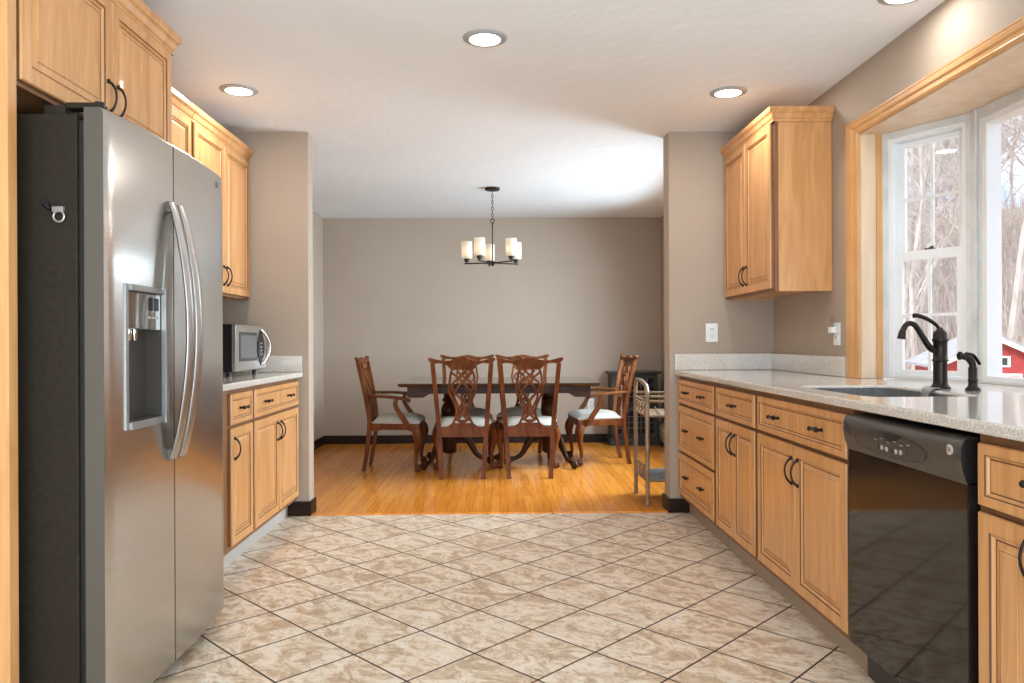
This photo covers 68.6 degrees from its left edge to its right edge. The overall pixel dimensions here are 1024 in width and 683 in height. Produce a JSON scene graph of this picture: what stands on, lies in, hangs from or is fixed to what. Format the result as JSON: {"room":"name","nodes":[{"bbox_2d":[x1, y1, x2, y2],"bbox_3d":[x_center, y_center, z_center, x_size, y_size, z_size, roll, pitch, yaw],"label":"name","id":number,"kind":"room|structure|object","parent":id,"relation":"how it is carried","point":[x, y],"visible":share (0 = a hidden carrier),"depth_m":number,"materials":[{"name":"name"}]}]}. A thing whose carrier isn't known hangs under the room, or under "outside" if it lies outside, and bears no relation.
{"room":"kitchen","nodes":[
{"label":"kitchen","id":0,"kind":"room"},
{"bbox_2d":[172,87,195,155],"bbox_3d":[-1.797,-0.742,3.467,0.359,0.960,0.865,0,0,-1],"label":"upper cabinet","id":1,"kind":"object","parent":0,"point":[183,109],"visible":0.08,"depth_m":3.77,"materials":[{"name":"brown wood"}]},
{"bbox_2d":[191,106,252,299],"bbox_3d":[-1.812,-0.742,4.356,0.359,0.960,0.903,0,0,-1],"label":"upper cabinet","id":2,"kind":"object","parent":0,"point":[213,145],"visible":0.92,"depth_m":4.47,"materials":[{"name":"brown wood"}]},
{"bbox_2d":[223,132,313,500],"bbox_3d":[-1.654,-0.110,4.877,0.693,2.465,0.120,0,0,-1],"label":"wall","id":3,"kind":"structure","parent":0,"point":[280,300],"depth_m":4.82,"materials":[{"name":"beige paint"}]},
{"bbox_2d":[238,356,301,371],"bbox_3d":[-1.661,0.147,4.804,0.631,0.104,0.021,0,0,-1],"label":"backsplash","id":4,"kind":"structure","parent":3,"relation":"attached to","point":[273,363],"depth_m":4.80,"materials":[{"name":"grey stone"}]},
{"bbox_2d":[288,497,316,515],"bbox_3d":[-1.642,1.076,4.877,0.707,0.092,0.148,0,0,-1],"label":"baseboard","id":5,"kind":"structure","parent":3,"relation":"attached to","point":[297,508],"depth_m":4.81,"materials":[{"name":"black wood"}]},
{"bbox_2d":[313,212,323,440],"bbox_3d":[-2.023,-0.108,2.830,0.115,2.465,10.730,0,0,-1],"label":"wall","id":6,"kind":"structure","parent":0,"point":[318,371],"depth_m":7.96,"materials":[{"name":"beige paint"}]},
{"bbox_2d":[314,436,324,449],"bbox_3d":[-2.018,1.078,6.556,0.014,0.092,3.251,0,0,-1],"label":"baseboard","id":7,"kind":"structure","parent":6,"relation":"attached to","point":[319,442],"depth_m":7.94,"materials":[{"name":"black wood"}]},
{"bbox_2d":[311,510,667,515],"bbox_3d":[-0.145,1.112,4.866,2.320,0.008,0.054,0,0,-1],"label":"trim","id":8,"kind":"structure","parent":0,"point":[611,511],"depth_m":4.85,"materials":[{"name":"brown wood"}]},
{"bbox_2d":[323,218,661,435],"bbox_3d":[-0.210,-0.117,8.285,3.930,2.465,0.115,0,0,-1],"label":"wall","id":9,"kind":"structure","parent":0,"point":[400,294],"depth_m":8.23,"materials":[{"name":"beige paint"}]},
{"bbox_2d":[325,434,607,443],"bbox_3d":[-0.204,1.070,8.221,3.700,0.092,0.014,0,0,-1],"label":"baseboard","id":10,"kind":"structure","parent":9,"relation":"attached to","point":[348,439],"depth_m":8.20,"materials":[{"name":"black wood"}]},
{"bbox_2d":[588,398,593,408],"bbox_3d":[0.865,0.691,8.241,0.072,0.120,0.009,0,0,-1],"label":"wall outlet","id":11,"kind":"object","parent":9,"relation":"attached to","point":[591,401],"visible":0.86,"depth_m":8.24,"materials":[{"name":"white plastic"}]},
{"bbox_2d":[153,442,875,682],"bbox_3d":[-0.115,1.165,2.863,3.990,0.100,10.970,0,0,-1],"label":"floor","id":12,"kind":"structure","parent":0,"point":[567,597],"depth_m":3.34,"materials":[{"name":"tile"}]},
{"bbox_2d":[0,0,180,682],"bbox_3d":[-1.635,-0.088,2.517,0.644,2.420,1.054,0,0,-1],"label":"tall cabinet","id":13,"kind":"object","parent":12,"relation":"on","point":[115,53],"visible":0.85,"depth_m":2.15,"materials":[{"name":"brown wood"}]},
{"bbox_2d":[17,101,223,682],"bbox_3d":[-1.489,0.222,2.545,0.900,1.800,0.902,0,0,-1],"label":"refrigerator","id":14,"kind":"object","parent":12,"relation":"on","point":[120,302],"visible":1,"depth_m":2.14,"materials":[{"name":"grey metal"}]},
{"bbox_2d":[41,200,65,222],"bbox_3d":[-1.278,-0.361,2.093,0.065,0.064,0.012,0,0,-1],"label":"clip","id":15,"kind":"object","parent":14,"relation":"attached to","point":[55,209],"visible":1,"depth_m":2.09,"materials":[{"name":"silver plastic"}]},
{"bbox_2d":[223,378,298,568],"bbox_3d":[-1.647,0.679,4.166,0.655,0.887,1.288,0,0,-1],"label":"base cabinet","id":16,"kind":"object","parent":12,"relation":"on","point":[261,430],"visible":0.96,"depth_m":4.01,"materials":[{"name":"brown wood"}]},
{"bbox_2d":[223,372,302,390],"bbox_3d":[-1.653,0.216,3.923,0.654,0.032,1.782,0,0,-1],"label":"countertop","id":17,"kind":"structure","parent":16,"relation":"on","point":[238,380],"depth_m":4.11,"materials":[{"name":"grey stone"}]},
{"bbox_2d":[223,324,270,376],"bbox_3d":[-1.703,0.054,4.358,0.466,0.292,0.535,0,0,-1],"label":"microwave","id":18,"kind":"object","parent":17,"relation":"on","point":[244,346],"visible":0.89,"depth_m":4.23,"materials":[{"name":"silver plastic"}]},
{"bbox_2d":[354,356,428,471],"bbox_3d":[-1.053,0.630,6.648,0.577,0.988,0.638,0,0,-1],"label":"armchair","id":19,"kind":"object","parent":12,"relation":"on","point":[411,421],"visible":0.95,"depth_m":6.45,"materials":[{"name":"brown wood"}]},
{"bbox_2d":[372,413,424,423],"bbox_3d":[-0.994,0.675,6.649,0.425,0.064,0.542,0,0,-1],"label":"seat cushion","id":20,"kind":"object","parent":19,"relation":"on","point":[388,418],"depth_m":6.45,"materials":[{"name":"beige fabric"}]},
{"bbox_2d":[428,358,496,479],"bbox_3d":[-0.405,0.627,6.300,0.578,0.988,0.577,0,0,-1],"label":"dining chair","id":21,"kind":"object","parent":12,"relation":"on","point":[462,425],"visible":1,"depth_m":6.10,"materials":[{"name":"brown wood"}]},
{"bbox_2d":[440,416,494,426],"bbox_3d":[-0.406,0.673,6.358,0.522,0.064,0.425,0,0,-1],"label":"seat cushion","id":22,"kind":"object","parent":21,"relation":"on","point":[479,421],"depth_m":6.21,"materials":[{"name":"beige fabric"}]},
{"bbox_2d":[434,354,494,460],"bbox_3d":[-0.442,0.627,7.238,0.578,0.988,0.577,0,0,-1],"label":"dining chair","id":23,"kind":"object","parent":12,"relation":"on","point":[474,411],"visible":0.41,"depth_m":7.45,"materials":[{"name":"brown wood"}]},
{"bbox_2d":[440,407,492,416],"bbox_3d":[-0.440,0.673,7.179,0.522,0.064,0.425,0,0,-1],"label":"seat cushion","id":24,"kind":"object","parent":23,"relation":"on","point":[474,411],"depth_m":7.01,"materials":[{"name":"beige fabric"}]},
{"bbox_2d":[397,377,599,469],"bbox_3d":[-0.116,0.735,6.814,1.696,0.762,1.090,0,0,-1],"label":"dining table","id":25,"kind":"object","parent":12,"relation":"on","point":[575,386],"visible":0.59,"depth_m":6.58,"materials":[{"name":"brown wood"}]},
{"bbox_2d":[495,354,548,460],"bbox_3d":[0.108,0.625,7.247,0.578,0.988,0.577,0,0,-1],"label":"dining chair","id":26,"kind":"object","parent":12,"relation":"on","point":[517,410],"visible":0.43,"depth_m":7.44,"materials":[{"name":"brown wood"}]},
{"bbox_2d":[496,407,541,416],"bbox_3d":[0.110,0.670,7.189,0.522,0.064,0.425,0,0,-1],"label":"seat cushion","id":27,"kind":"object","parent":26,"relation":"on","point":[512,411],"depth_m":7.02,"materials":[{"name":"beige fabric"}]},
{"bbox_2d":[496,357,562,478],"bbox_3d":[0.140,0.625,6.314,0.578,0.988,0.577,0,0,-1],"label":"dining chair","id":28,"kind":"object","parent":12,"relation":"on","point":[528,425],"visible":1,"depth_m":6.11,"materials":[{"name":"brown wood"}]},
{"bbox_2d":[498,415,556,426],"bbox_3d":[0.139,0.670,6.373,0.522,0.064,0.425,0,0,-1],"label":"seat cushion","id":29,"kind":"object","parent":28,"relation":"on","point":[513,421],"depth_m":6.22,"materials":[{"name":"beige fabric"}]},
{"bbox_2d":[565,354,637,465],"bbox_3d":[0.816,0.621,6.937,0.577,0.988,0.638,0,0,-6],"label":"armchair","id":30,"kind":"object","parent":12,"relation":"on","point":[582,418],"visible":0.94,"depth_m":6.76,"materials":[{"name":"brown wood"}]},
{"bbox_2d":[568,409,621,419],"bbox_3d":[0.758,0.667,6.931,0.425,0.064,0.542,0,0,-6],"label":"seat cushion","id":31,"kind":"object","parent":30,"relation":"on","point":[580,414],"depth_m":6.75,"materials":[{"name":"beige fabric"}]},
{"bbox_2d":[605,370,661,445],"bbox_3d":[1.302,0.717,8.086,0.560,0.785,0.295,0,0,-1],"label":"stove","id":32,"kind":"object","parent":12,"relation":"on","point":[650,377],"visible":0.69,"depth_m":7.97,"materials":[{"name":"black metal"}]},
{"bbox_2d":[633,378,664,506],"bbox_3d":[1.139,0.686,5.271,0.499,0.848,0.464,0,0,-1],"label":"metal cart","id":33,"kind":"object","parent":12,"relation":"on","point":[648,474],"visible":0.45,"depth_m":5.19,"materials":[{"name":"silver metal"}]},
{"bbox_2d":[637,406,663,414],"bbox_3d":[1.138,0.493,5.271,0.449,0.034,0.414,0,0,-1],"label":"shelf","id":34,"kind":"object","parent":33,"relation":"attached to","point":[641,410],"depth_m":5.23,"materials":[{"name":"brown metal"}]},
{"bbox_2d":[637,468,664,481],"bbox_3d":[1.140,0.937,5.271,0.465,0.022,0.447,0,0,-1],"label":"shelf","id":35,"kind":"object","parent":33,"relation":"attached to","point":[656,474],"depth_m":5.19,"materials":[{"name":"grey metal"}]},
{"bbox_2d":[678,376,728,547],"bbox_3d":[1.376,0.665,4.446,0.650,0.887,0.833,0,0,-1],"label":"base cabinet","id":36,"kind":"object","parent":12,"relation":"on","point":[697,416],"visible":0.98,"depth_m":4.38,"materials":[{"name":"brown wood"}]},
{"bbox_2d":[716,383,772,586],"bbox_3d":[1.386,0.665,3.705,0.655,0.887,0.640,0,0,-1],"label":"base cabinet","id":37,"kind":"object","parent":12,"relation":"on","point":[736,407],"visible":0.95,"depth_m":3.65,"materials":[{"name":"brown wood"}]},
{"bbox_2d":[757,392,874,672],"bbox_3d":[1.387,0.665,2.933,0.630,0.887,0.893,0,0,-1],"label":"base cabinet","id":38,"kind":"object","parent":12,"relation":"on","point":[803,451],"visible":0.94,"depth_m":2.83,"materials":[{"name":"brown wood"}]},
{"bbox_2d":[843,413,980,682],"bbox_3d":[1.398,0.667,2.159,0.615,0.860,0.632,0,0,-1],"label":"dishwasher","id":39,"kind":"object","parent":12,"relation":"on","point":[914,507],"visible":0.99,"depth_m":2.08,"materials":[{"name":"black plastic"}]},
{"bbox_2d":[978,434,1023,682],"bbox_3d":[1.427,0.665,1.380,0.655,0.887,0.910,0,0,-1],"label":"base cabinet","id":40,"kind":"object","parent":12,"relation":"on","point":[1000,460],"visible":0.98,"depth_m":1.73,"materials":[{"name":"brown wood"}]},
{"bbox_2d":[142,0,944,217],"bbox_3d":[-0.126,-1.399,2.863,3.990,0.100,10.970,0,0,-1],"label":"ceiling","id":41,"kind":"structure","parent":0,"point":[570,116],"depth_m":3.88,"materials":[{"name":"white paint"}]},
{"bbox_2d":[219,84,257,96],"bbox_3d":[-1.461,-1.338,4.019,0.198,0.010,0.198,0,0,-1],"label":"recessed light","id":42,"kind":"object","parent":41,"relation":"in","point":[240,90],"visible":1,"depth_m":4.00,"materials":[{"name":"grey glass"}]},
{"bbox_2d":[463,29,506,46],"bbox_3d":[-0.120,-1.344,3.345,0.198,0.010,0.198,0,0,-1],"label":"recessed light","id":43,"kind":"object","parent":41,"relation":"in","point":[478,37],"visible":1,"depth_m":3.33,"materials":[{"name":"grey glass"}]},
{"bbox_2d":[461,186,520,265],"bbox_3d":[-0.182,-1.003,6.630,0.533,0.690,0.531,0,0,-1],"label":"chandelier","id":44,"kind":"object","parent":41,"relation":"hanging from","point":[513,248],"visible":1,"depth_m":6.61,"materials":[{"name":"white glass"}]},
{"bbox_2d":[709,86,746,98],"bbox_3d":[1.176,-1.350,4.087,0.198,0.010,0.198,0,0,-1],"label":"recessed light","id":45,"kind":"object","parent":41,"relation":"in","point":[725,92],"visible":1,"depth_m":4.07,"materials":[{"name":"grey glass"}]},
{"bbox_2d":[877,0,917,4],"bbox_3d":[1.533,-1.352,2.932,0.198,0.010,0.198,0,0,-1],"label":"recessed light","id":46,"kind":"object","parent":41,"relation":"in","point":[884,2],"visible":1,"depth_m":2.99,"materials":[{"name":"grey glass"}]},
{"bbox_2d":[663,132,773,497],"bbox_3d":[1.358,-0.124,4.947,0.681,2.465,0.155,0,0,-1],"label":"wall","id":47,"kind":"structure","parent":0,"point":[693,162],"depth_m":4.87,"materials":[{"name":"beige paint"}]},
{"bbox_2d":[662,493,689,512],"bbox_3d":[1.356,1.063,4.947,0.695,0.092,0.183,0,0,-1],"label":"baseboard","id":48,"kind":"structure","parent":47,"relation":"attached to","point":[672,505],"depth_m":4.85,"materials":[{"name":"black wood"}]},
{"bbox_2d":[706,323,717,341],"bbox_3d":[1.294,-0.054,4.863,0.078,0.120,0.009,0,0,-1],"label":"wall outlet","id":49,"kind":"object","parent":47,"relation":"attached to","point":[711,328],"visible":1,"depth_m":4.86,"materials":[{"name":"white plastic"}]},
{"bbox_2d":[709,327,714,338],"bbox_3d":[1.294,-0.054,4.861,0.034,0.076,0.004,0,0,-1],"label":"receptacle","id":50,"kind":"object","parent":49,"relation":"attached to","point":[711,329],"depth_m":4.86,"materials":[{"name":"white plastic"}]},
{"bbox_2d":[674,353,771,369],"bbox_3d":[1.365,0.134,4.857,0.628,0.104,0.021,0,0,-1],"label":"backsplash","id":51,"kind":"structure","parent":47,"relation":"attached to","point":[753,361],"depth_m":4.85,"materials":[{"name":"grey stone"}]},
{"bbox_2d":[661,0,1023,421],"bbox_3d":[1.792,-0.126,2.897,0.115,2.465,10.730,0,0,-1],"label":"wall","id":52,"kind":"structure","parent":0,"point":[802,321],"depth_m":3.77,"materials":[{"name":"beige paint"}]},
{"bbox_2d":[658,422,664,446],"bbox_3d":[1.622,0.995,7.589,0.066,0.225,1.280,0,0,-1],"label":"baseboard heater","id":53,"kind":"object","parent":52,"relation":"attached to","point":[661,426],"visible":0.1,"depth_m":7.98,"materials":[{"name":"beige metal"}]},
{"bbox_2d":[720,106,834,299],"bbox_3d":[1.522,-0.755,4.419,0.359,0.977,0.893,0,0,-1],"label":"upper cabinet","id":54,"kind":"object","parent":52,"relation":"attached to","point":[778,168],"visible":1,"depth_m":4.01,"materials":[{"name":"brown wood"}]},
{"bbox_2d":[772,353,845,376],"bbox_3d":[1.699,0.132,4.353,0.020,0.104,1.040,0,0,-1],"label":"backsplash","id":55,"kind":"structure","parent":52,"relation":"attached to","point":[813,364],"depth_m":4.24,"materials":[{"name":"grey stone"}]},
{"bbox_2d":[834,322,840,344],"bbox_3d":[1.711,-0.038,3.955,0.009,0.120,0.075,0,0,-1],"label":"wall outlet","id":56,"kind":"object","parent":52,"relation":"attached to","point":[837,336],"visible":1,"depth_m":3.94,"materials":[{"name":"white plastic"}]},
{"bbox_2d":[828,326,835,332],"bbox_3d":[1.692,-0.090,3.968,0.028,0.094,0.048,0,0,-1],"label":"night light","id":57,"kind":"object","parent":56,"relation":"attached to","point":[832,329],"visible":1,"depth_m":3.95,"materials":[{"name":"white plastic"}]},
{"bbox_2d":[835,327,837,340],"bbox_3d":[1.708,-0.038,3.955,0.004,0.076,0.034,0,0,-1],"label":"receptacle","id":58,"kind":"object","parent":56,"relation":"attached to","point":[836,334],"depth_m":3.95,"materials":[{"name":"white plastic"}]},
{"bbox_2d":[674,370,1023,441],"bbox_3d":[1.580,0.202,2.899,0.994,0.032,3.942,0,0,-1],"label":"countertop","id":59,"kind":"structure","parent":52,"relation":"attached to","point":[996,410],"depth_m":2.51,"materials":[{"name":"grey stone"}]},
{"bbox_2d":[813,388,960,396],"bbox_3d":[1.390,0.303,2.837,0.384,0.212,0.624,0,0,-1],"label":"sink","id":60,"kind":"object","parent":59,"relation":"in","point":[871,392],"visible":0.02,"depth_m":3.14,"materials":[{"name":"grey metal"}]},
{"bbox_2d":[897,313,950,388],"bbox_3d":[1.597,0.038,2.913,0.204,0.293,0.074,0,0,-1],"label":"faucet","id":61,"kind":"object","parent":59,"relation":"on","point":[939,348],"visible":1,"depth_m":2.90,"materials":[{"name":"black metal"}]},
{"bbox_2d":[920,386,939,396],"bbox_3d":[1.613,0.203,2.889,0.062,0.050,0.214,0,0,33],"label":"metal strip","id":62,"kind":"object","parent":59,"relation":"on","point":[925,391],"visible":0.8,"depth_m":2.83,"materials":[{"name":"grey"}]},
{"bbox_2d":[956,351,980,390],"bbox_3d":[1.703,0.112,2.795,0.085,0.145,0.052,0,0,-1],"label":"sprayer","id":63,"kind":"object","parent":59,"relation":"on","point":[971,359],"visible":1,"depth_m":2.79,"materials":[{"name":"black metal"}]},
{"bbox_2d":[860,134,882,377],"bbox_3d":[1.796,-0.422,2.882,0.126,1.212,1.659,0,0,-1],"label":"trim","id":64,"kind":"structure","parent":52,"relation":"attached to","point":[870,145],"depth_m":3.70,"materials":[{"name":"brown wood"}]},
{"bbox_2d":[882,113,970,381],"bbox_3d":[1.975,-0.416,3.542,0.100,1.199,0.418,0,0,-32],"label":"window","id":65,"kind":"structure","parent":52,"relation":"in","point":[895,144],"depth_m":3.60,"materials":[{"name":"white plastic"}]},
{"bbox_2d":[845,16,1023,377],"bbox_3d":[1.722,-0.455,2.881,0.021,1.279,1.888,0,0,-1],"label":"trim","id":66,"kind":"structure","parent":52,"relation":"attached to","point":[1013,33],"depth_m":3.70,"materials":[{"name":"brown wood"}]},
{"bbox_2d":[860,40,1023,134],"bbox_3d":[1.921,-1.024,2.884,0.381,0.015,1.658,0,0,-1],"label":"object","id":67,"kind":"structure","parent":52,"relation":"attached to","point":[1001,75],"depth_m":3.10,"materials":[{"name":"brown wood"}]},
{"bbox_2d":[970,109,977,367],"bbox_3d":[2.109,-0.417,3.346,0.154,1.199,0.098,0,0,-1],"label":"trim","id":68,"kind":"structure","parent":52,"relation":"attached to","point":[973,114],"depth_m":3.31,"materials":[{"name":"white wood"}]},
{"bbox_2d":[977,87,1023,386],"bbox_3d":[2.097,-0.417,2.887,0.094,1.199,0.816,0,0,-1],"label":"window","id":69,"kind":"structure","parent":52,"relation":"in","point":[990,117],"depth_m":3.25,"materials":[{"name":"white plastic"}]},
{"label":"outside","id":70,"kind":"structure","parent":0,"visible":0},
{"bbox_2d":[905,207,1023,353],"bbox_3d":[39.625,-7.327,25.696,75.000,20.168,100.000,0,0,-1],"label":"ground","id":71,"kind":"structure","parent":70,"point":[1020,207],"depth_m":37.66,"materials":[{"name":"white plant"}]},
{"bbox_2d":[907,140,952,223],"bbox_3d":[17.474,-7.837,32.758,6.604,14.866,8.734,0,0,41],"label":"bare tree","id":72,"kind":"object","parent":71,"relation":"on","point":[947,140],"visible":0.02,"depth_m":32.98,"materials":[{"name":"grey plant"}]},
{"bbox_2d":[907,137,958,249],"bbox_3d":[16.412,-6.627,31.460,7.264,13.659,6.245,0,0,17],"label":"bare tree","id":73,"kind":"object","parent":71,"relation":"on","point":[915,174],"visible":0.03,"depth_m":31.11,"materials":[{"name":"grey plant"}]},
{"bbox_2d":[907,139,959,245],"bbox_3d":[16.328,-7.965,31.597,8.156,16.424,5.265,0,0,-44],"label":"bare tree","id":74,"kind":"object","parent":71,"relation":"on","point":[928,179],"visible":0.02,"depth_m":31.18,"materials":[{"name":"grey plant"}]},
{"bbox_2d":[910,138,956,208],"bbox_3d":[20.452,-10.167,36.065,10.327,17.579,7.809,0,0,20],"label":"bare tree","id":75,"kind":"object","parent":71,"relation":"on","point":[954,138],"visible":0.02,"depth_m":36.44,"materials":[{"name":"grey plant"}]},
{"bbox_2d":[929,154,955,231],"bbox_3d":[28.893,-14.130,48.676,7.931,17.854,10.489,0,0,28],"label":"bare tree","id":76,"kind":"object","parent":71,"relation":"on","point":[952,154],"visible":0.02,"depth_m":49.94,"materials":[{"name":"grey plant"}]},
{"bbox_2d":[883,177,1023,378],"bbox_3d":[23.596,-5.791,44.110,20.627,17.336,60.402,0,0,38],"label":"undergrowth","id":77,"kind":"object","parent":71,"relation":"on","point":[948,288],"visible":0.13,"depth_m":30.57,"materials":[{"name":"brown plant"}]},
{"bbox_2d":[905,120,1022,351],"bbox_3d":[12.533,-5.419,24.912,6.930,15.157,8.061,0,0,-5],"label":"bare tree","id":78,"kind":"object","parent":71,"relation":"on","point":[910,239],"visible":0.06,"depth_m":24.38,"materials":[{"name":"grey plant"}]},
{"bbox_2d":[905,336,1023,381],"bbox_3d":[11.057,1.329,17.796,2.640,2.968,3.380,0,0,19],"label":"shed","id":79,"kind":"object","parent":71,"relation":"on","point":[1012,351],"visible":0.22,"depth_m":16.31,"materials":[{"name":"red paint"}]},
{"bbox_2d":[905,116,1023,379],"bbox_3d":[14.193,-9.336,25.443,8.522,22.707,10.622,0,0,12],"label":"bare tree","id":80,"kind":"object","parent":71,"relation":"on","point":[917,279],"visible":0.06,"depth_m":26.05,"materials":[{"name":"grey plant"}]},
{"bbox_2d":[915,119,1014,345],"bbox_3d":[16.972,-10.581,29.963,8.381,22.332,10.446,0,0,24],"label":"bare tree","id":81,"kind":"object","parent":71,"relation":"on","point":[938,223],"visible":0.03,"depth_m":30.58,"materials":[{"name":"grey plant"}]},
{"bbox_2d":[907,117,1023,369],"bbox_3d":[11.278,-4.645,21.631,8.148,15.319,7.004,0,0,17],"label":"bare tree","id":82,"kind":"object","parent":71,"relation":"on","point":[912,291],"visible":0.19,"depth_m":21.82,"materials":[{"name":"grey plant"}]},
{"bbox_2d":[907,124,1023,246],"bbox_3d":[13.171,-5.247,24.168,7.918,15.945,5.112,0,0,21],"label":"bare tree","id":83,"kind":"object","parent":71,"relation":"on","point":[953,139],"visible":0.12,"depth_m":23.04,"materials":[{"name":"grey plant"}]},
{"bbox_2d":[907,121,1023,226],"bbox_3d":[18.667,-6.488,31.533,7.550,12.851,5.709,0,0,38],"label":"bare tree","id":84,"kind":"object","parent":71,"relation":"on","point":[1014,135],"visible":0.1,"depth_m":31.49,"materials":[{"name":"grey plant"}]},
{"bbox_2d":[914,117,1023,209],"bbox_3d":[14.263,-4.425,19.086,6.516,14.669,8.618,0,0,-27],"label":"bare tree","id":85,"kind":"object","parent":71,"relation":"on","point":[1015,117],"visible":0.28,"depth_m":21.00,"materials":[{"name":"grey plant"}]},
{"bbox_2d":[944,119,1023,172],"bbox_3d":[17.665,-9.569,31.888,12.394,20.334,11.779,0,0,-9],"label":"bare tree","id":86,"kind":"object","parent":71,"relation":"on","point":[955,144],"visible":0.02,"depth_m":29.76,"materials":[{"name":"grey plant"}]},
{"bbox_2d":[946,115,1023,219],"bbox_3d":[20.446,-9.384,32.125,8.337,16.789,5.382,0,0,38],"label":"bare tree","id":87,"kind":"object","parent":71,"relation":"on","point":[1020,115],"visible":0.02,"depth_m":32.77,"materials":[{"name":"grey plant"}]},
{"bbox_2d":[951,115,1021,274],"bbox_3d":[26.309,-10.118,42.371,6.133,13.806,8.111,0,0,-43],"label":"bare tree","id":88,"kind":"object","parent":71,"relation":"on","point":[1021,115],"visible":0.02,"depth_m":41.06,"materials":[{"name":"grey plant"}]},
{"bbox_2d":[1001,118,1021,213],"bbox_3d":[20.114,-8.473,32.481,7.588,16.223,6.088,0,0,-34],"label":"bare tree","id":89,"kind":"object","parent":71,"relation":"on","point":[1012,118],"visible":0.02,"depth_m":31.48,"materials":[{"name":"grey plant"}]},
{"bbox_2d":[1001,115,1023,340],"bbox_3d":[16.062,-6.315,19.980,6.008,18.740,9.306,0,0,34],"label":"bare tree","id":90,"kind":"object","parent":71,"relation":"on","point":[1017,289],"visible":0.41,"depth_m":19.89,"materials":[{"name":"grey plant"}]},
{"bbox_2d":[1002,114,1023,166],"bbox_3d":[22.453,-10.328,30.949,11.200,18.375,10.644,0,0,37],"label":"bare tree","id":91,"kind":"object","parent":71,"relation":"on","point":[1022,114],"visible":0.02,"depth_m":33.55,"materials":[{"name":"grey plant"}]},
{"bbox_2d":[1003,114,1023,143],"bbox_3d":[28.633,-13.912,44.236,10.160,20.460,6.559,0,0,-19],"label":"bare tree","id":92,"kind":"object","parent":71,"relation":"on","point":[1023,114],"visible":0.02,"depth_m":43.00,"materials":[{"name":"grey plant"}]},
{"bbox_2d":[1006,115,1023,245],"bbox_3d":[33.871,-14.870,49.838,7.040,18.759,8.775,0,0,-7],"label":"bare tree","id":93,"kind":"object","parent":71,"relation":"on","point":[1010,180],"visible":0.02,"depth_m":50.47,"materials":[{"name":"grey plant"}]},
{"bbox_2d":[1006,136,1023,297],"bbox_3d":[23.680,-12.261,35.145,10.124,21.644,8.123,0,0,0],"label":"bare tree","id":94,"kind":"object","parent":71,"relation":"on","point":[1006,136],"visible":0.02,"depth_m":35.68,"materials":[{"name":"grey plant"}]},
{"bbox_2d":[1006,126,1023,210],"bbox_3d":[17.424,-4.826,21.242,7.520,14.139,6.464,0,0,-39],"label":"bare tree","id":95,"kind":"object","parent":71,"relation":"on","point":[1006,126],"visible":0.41,"depth_m":22.71,"materials":[{"name":"grey plant"}]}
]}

